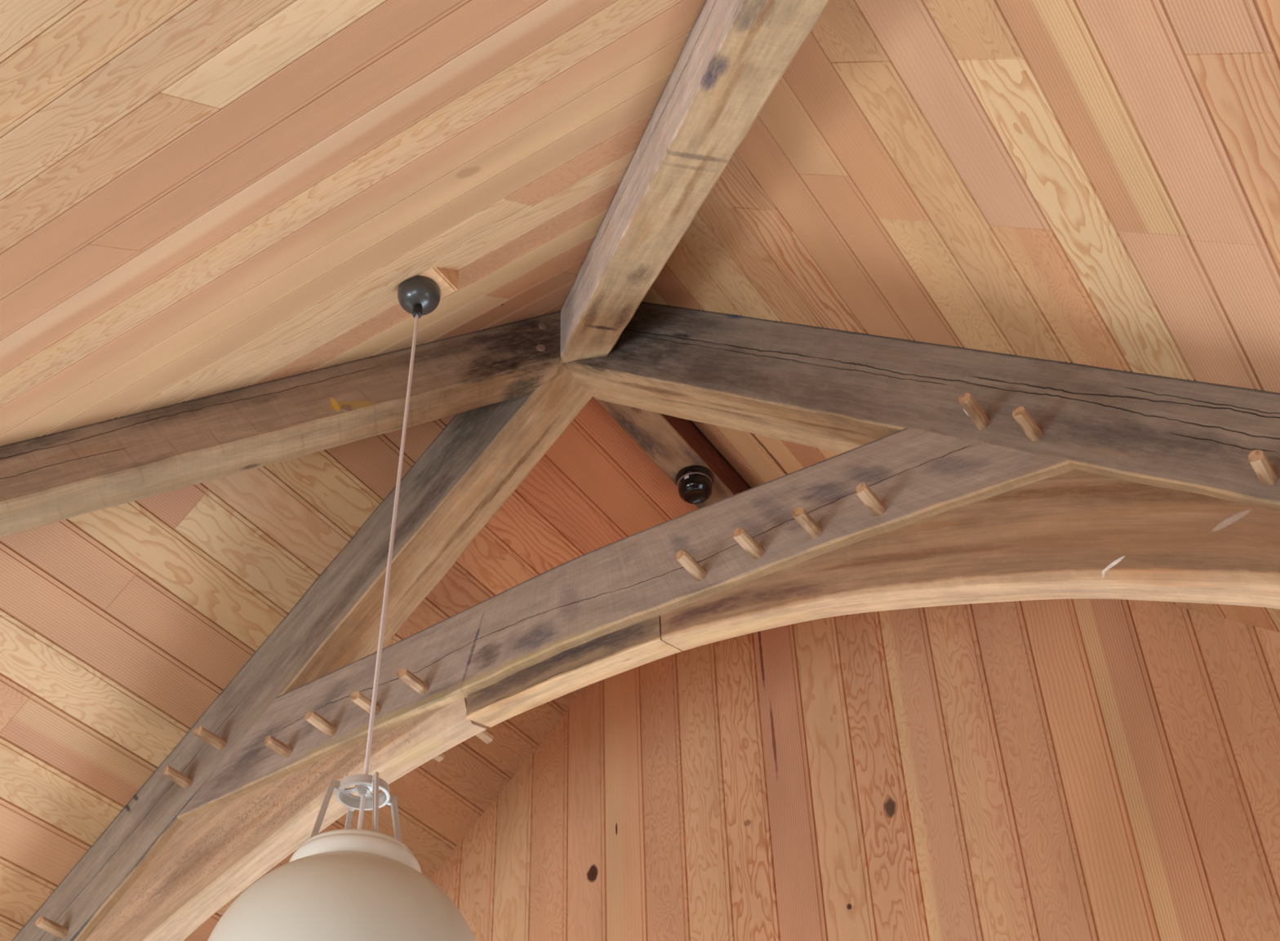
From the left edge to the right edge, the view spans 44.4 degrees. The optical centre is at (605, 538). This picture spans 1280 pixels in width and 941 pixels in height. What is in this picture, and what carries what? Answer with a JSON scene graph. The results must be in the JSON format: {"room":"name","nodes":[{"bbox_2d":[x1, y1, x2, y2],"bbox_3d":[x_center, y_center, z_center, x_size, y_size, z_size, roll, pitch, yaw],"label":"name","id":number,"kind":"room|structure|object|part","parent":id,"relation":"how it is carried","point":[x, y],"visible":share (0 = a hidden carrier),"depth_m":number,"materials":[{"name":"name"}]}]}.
{"room":"timber-framed hall","nodes":[
{"label":"timber-framed hall","id":0,"kind":"room"},
{"bbox_2d":[0,397,697,940],"bbox_3d":[-2.004,0.331,3.744,3.213,2.689,4.152,-24,-45,25],"label":"ceiling","id":1,"kind":"structure","parent":0,"point":[121,625],"depth_m":4.32,"materials":[{"name":"brown wood"}]},
{"bbox_2d":[0,0,706,446],"bbox_3d":[-1.014,-0.489,2.593,7.031,2.956,3.516,-24,-45,25],"label":"ceiling","id":2,"kind":"structure","parent":0,"point":[199,198],"depth_m":2.82,"materials":[{"name":"brown wood"}]},
{"bbox_2d":[0,311,560,537],"bbox_3d":[-2.271,0.156,3.169,4.414,2.833,0.125,8,-41,-10],"label":"rafter","id":3,"kind":"object","parent":2,"relation":"attached to","point":[45,480],"visible":1,"depth_m":3.93,"materials":[{"name":"brown wood"}]},
{"bbox_2d":[340,404,350,412],"bbox_3d":[-0.667,-0.323,4.012,0.024,0.024,0.031,8,-41,-10],"label":"peg","id":4,"kind":"object","parent":3,"relation":"attached to","point":[345,408],"visible":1,"depth_m":4.00,"materials":[{"name":"brown wood"}]},
{"bbox_2d":[536,344,546,351],"bbox_3d":[-0.181,-0.516,4.329,0.027,0.027,0.031,8,-41,-10],"label":"peg","id":5,"kind":"object","parent":3,"relation":"attached to","point":[541,348],"visible":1,"depth_m":4.32,"materials":[{"name":"brown wood"}]},
{"bbox_2d":[538,323,546,328],"bbox_3d":[-0.179,-0.583,4.388,0.024,0.024,0.031,8,-41,-10],"label":"peg","id":6,"kind":"object","parent":3,"relation":"attached to","point":[541,326],"visible":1,"depth_m":4.37,"materials":[{"name":"brown wood"}]},
{"bbox_2d":[397,266,458,299],"bbox_3d":[-0.418,-0.608,3.671,0.113,0.078,0.091,-24,-45,25],"label":"block","id":7,"kind":"object","parent":2,"relation":"attached to","point":[446,279],"visible":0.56,"depth_m":3.64,"materials":[{"name":"brown wood"}]},
{"bbox_2d":[207,275,475,940],"bbox_3d":[-0.435,0.173,3.017,0.465,1.959,0.465,27,-47,-28],"label":"pendant lamp","id":8,"kind":"object","parent":7,"relation":"hanging from","point":[347,884],"visible":1,"depth_m":2.47,"materials":[{"name":"white glass"}]},
{"bbox_3d":[-0.488,0.477,2.715,0.044,0.139,0.008,20,-44,-22],"label":"arm","id":9,"kind":"part","parent":8,"relation":"part of"},
{"bbox_3d":[-0.427,0.742,2.533,0.465,0.466,0.465,-24,-45,25],"label":"globe","id":10,"kind":"part","parent":8,"relation":"part of"},
{"bbox_3d":[-0.462,0.536,2.785,0.008,0.139,0.044,20,-44,-22],"label":"arm","id":11,"kind":"part","parent":8,"relation":"part of"},
{"bbox_3d":[-0.396,0.459,2.696,0.008,0.139,0.044,20,-44,-22],"label":"arm","id":12,"kind":"part","parent":8,"relation":"part of"},
{"bbox_3d":[-0.430,0.012,3.152,0.019,1.390,0.008,-10,-41,10],"label":"cord","id":13,"kind":"part","parent":8,"relation":"part of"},
{"bbox_3d":[-0.370,0.519,2.766,0.044,0.139,0.008,20,-44,-22],"label":"arm","id":14,"kind":"part","parent":8,"relation":"part of"},
{"bbox_2d":[559,0,830,364],"bbox_3d":[0.373,-1.001,1.875,0.126,2.865,4.580,7,-41,-9],"label":"rafter","id":15,"kind":"object","parent":2,"relation":"attached to","point":[735,53],"visible":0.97,"depth_m":2.98,"materials":[{"name":"brown wood"}]},
{"bbox_2d":[429,599,1279,940],"bbox_3d":[0.485,0.945,4.327,6.899,2.872,0.022,-24,-45,25],"label":"wall","id":16,"kind":"structure","parent":0,"point":[1052,770],"depth_m":4.26,"materials":[{"name":"brown wood"}]},
{"bbox_2d":[642,0,1279,632],"bbox_3d":[0.689,-0.865,2.272,3.383,2.831,4.322,-24,-45,25],"label":"ceiling","id":17,"kind":"structure","parent":0,"point":[1094,183],"depth_m":2.88,"materials":[{"name":"brown wood"}]},
{"bbox_3d":[-3.632,2.919,2.797,0.140,2.256,4.380,-24,-45,25],"label":"wall","id":18,"kind":"structure","parent":0,"visible":0},
{"bbox_2d":[12,363,592,940],"bbox_3d":[-1.514,1.126,4.347,3.476,3.076,0.170,-24,-45,25],"label":"rafter","id":19,"kind":"object","parent":18,"relation":"on","point":[482,455],"visible":0.66,"depth_m":4.35,"materials":[{"name":"brown wood"}]},
{"bbox_2d":[35,916,67,939],"bbox_3d":[-1.465,1.054,4.207,0.029,0.030,0.146,-23,-45,24],"label":"wooden peg","id":20,"kind":"object","parent":19,"relation":"attached to","point":[45,924],"visible":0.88,"depth_m":4.18,"materials":[{"name":"brown wood"}]},
{"bbox_2d":[162,765,192,789],"bbox_3d":[-1.144,0.661,4.259,0.031,0.030,0.143,-24,-45,25],"label":"wooden peg","id":21,"kind":"object","parent":19,"relation":"attached to","point":[169,772],"visible":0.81,"depth_m":4.23,"materials":[{"name":"brown wood"}]},
{"bbox_2d":[192,725,226,751],"bbox_3d":[-1.056,0.555,4.266,0.032,0.032,0.152,-25,-46,26],"label":"wooden peg","id":22,"kind":"object","parent":19,"relation":"attached to","point":[202,733],"visible":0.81,"depth_m":4.24,"materials":[{"name":"brown wood"}]},
{"bbox_2d":[84,697,486,940],"bbox_3d":[-1.555,2.069,3.579,2.996,2.913,0.098,-24,-45,25],"label":"brace","id":23,"kind":"object","parent":19,"relation":"attached to","point":[215,855],"visible":0.89,"depth_m":4.05,"materials":[{"name":"brown wood"}]},
{"bbox_3d":[2.212,0.349,-0.128,0.140,2.256,4.380,-24,-45,25],"label":"wall","id":24,"kind":"structure","parent":0,"visible":0},
{"bbox_2d":[562,301,1279,511],"bbox_3d":[1.383,-0.142,2.903,3.476,3.077,0.184,-24,-45,25],"label":"rafter","id":25,"kind":"object","parent":24,"relation":"on","point":[838,391],"visible":0.7,"depth_m":3.51,"materials":[{"name":"brown wood"}]},
{"bbox_2d":[177,427,1073,822],"bbox_3d":[-0.066,0.228,3.835,2.519,0.313,0.162,-24,-45,25],"label":"beam","id":26,"kind":"structure","parent":25,"relation":"attached to","point":[917,475],"depth_m":3.71,"materials":[{"name":"brown wood"}]},
{"bbox_2d":[262,735,293,758],"bbox_3d":[-0.831,0.558,4.089,0.034,0.033,0.151,-24,-45,25],"label":"wooden peg","id":27,"kind":"object","parent":26,"relation":"attached to","point":[270,742],"visible":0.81,"depth_m":4.05,"materials":[{"name":"brown wood"}]},
{"bbox_2d":[304,710,337,737],"bbox_3d":[-0.710,0.492,4.029,0.032,0.033,0.166,-23,-45,24],"label":"wooden peg","id":28,"kind":"object","parent":26,"relation":"attached to","point":[313,717],"visible":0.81,"depth_m":3.99,"materials":[{"name":"brown wood"}]},
{"bbox_2d":[349,691,444,762],"bbox_3d":[-0.534,0.487,4.044,0.031,0.039,0.357,-23,-45,24],"label":"wooden peg","id":29,"kind":"object","parent":26,"relation":"attached to","point":[357,697],"visible":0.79,"depth_m":3.94,"materials":[{"name":"brown wood"}]},
{"bbox_2d":[396,668,493,744],"bbox_3d":[-0.405,0.426,3.977,0.032,0.034,0.362,-24,-45,25],"label":"wooden peg","id":30,"kind":"object","parent":26,"relation":"attached to","point":[406,676],"visible":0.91,"depth_m":3.89,"materials":[{"name":"brown wood"}]},
{"bbox_2d":[466,615,682,727],"bbox_3d":[-0.081,0.328,3.759,0.558,0.089,0.098,-24,-45,25],"label":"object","id":31,"kind":"structure","parent":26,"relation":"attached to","point":[641,643],"depth_m":3.73,"materials":[{"name":"brown wood"}]},
{"bbox_2d":[675,549,706,581],"bbox_3d":[0.212,0.080,3.574,0.030,0.032,0.162,-24,-45,25],"label":"wooden peg","id":32,"kind":"object","parent":26,"relation":"attached to","point":[682,557],"visible":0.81,"depth_m":3.54,"materials":[{"name":"brown wood"}]},
{"bbox_2d":[732,527,764,559],"bbox_3d":[0.335,0.028,3.510,0.032,0.033,0.164,-24,-45,25],"label":"wooden peg","id":33,"kind":"object","parent":26,"relation":"attached to","point":[743,538],"visible":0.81,"depth_m":3.47,"materials":[{"name":"brown wood"}]},
{"bbox_2d":[791,506,822,538],"bbox_3d":[0.458,-0.017,3.445,0.030,0.035,0.160,-24,-45,25],"label":"wooden peg","id":34,"kind":"object","parent":26,"relation":"attached to","point":[800,515],"visible":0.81,"depth_m":3.41,"materials":[{"name":"brown wood"}]},
{"bbox_2d":[854,482,885,516],"bbox_3d":[0.584,-0.066,3.373,0.030,0.030,0.164,-24,-45,25],"label":"wooden peg","id":35,"kind":"object","parent":26,"relation":"attached to","point":[864,493],"visible":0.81,"depth_m":3.33,"materials":[{"name":"brown wood"}]},
{"bbox_2d":[592,396,751,508],"bbox_3d":[0.189,-0.324,4.870,0.131,0.144,0.976,-24,-45,25],"label":"ridge beam","id":36,"kind":"structure","parent":25,"relation":"attached to","point":[674,444],"depth_m":4.84,"materials":[{"name":"brown wood"}]},
{"bbox_2d":[675,465,714,504],"bbox_3d":[0.279,-0.159,4.899,0.122,0.079,0.122,-24,-45,25],"label":"ceiling light","id":37,"kind":"object","parent":36,"relation":"attached to","point":[694,483],"visible":1,"depth_m":4.87,"materials":[{"name":"black glass"}]},
{"bbox_2d":[660,469,1279,651],"bbox_3d":[1.451,0.788,2.041,3.081,3.033,0.099,-24,-45,25],"label":"brace","id":38,"kind":"object","parent":25,"relation":"attached to","point":[1073,534],"visible":1,"depth_m":3.15,"materials":[{"name":"brown wood"}]},
{"bbox_2d":[958,392,990,430],"bbox_3d":[0.794,-0.255,3.334,0.032,0.031,0.154,-24,-45,25],"label":"wooden peg","id":39,"kind":"object","parent":25,"relation":"attached to","point":[970,406],"visible":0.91,"depth_m":3.30,"materials":[{"name":"brown wood"}]},
{"bbox_2d":[1012,406,1042,441],"bbox_3d":[0.881,-0.221,3.237,0.031,0.029,0.146,-25,-46,26],"label":"wooden peg","id":40,"kind":"object","parent":25,"relation":"attached to","point":[1020,415],"visible":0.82,"depth_m":3.21,"materials":[{"name":"brown wood"}]},
{"bbox_2d":[1248,449,1277,485],"bbox_3d":[1.209,-0.115,2.868,0.033,0.032,0.138,-24,-45,25],"label":"wooden peg","id":41,"kind":"object","parent":25,"relation":"attached to","point":[1259,461],"visible":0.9,"depth_m":2.83,"materials":[{"name":"brown wood"}]}
]}

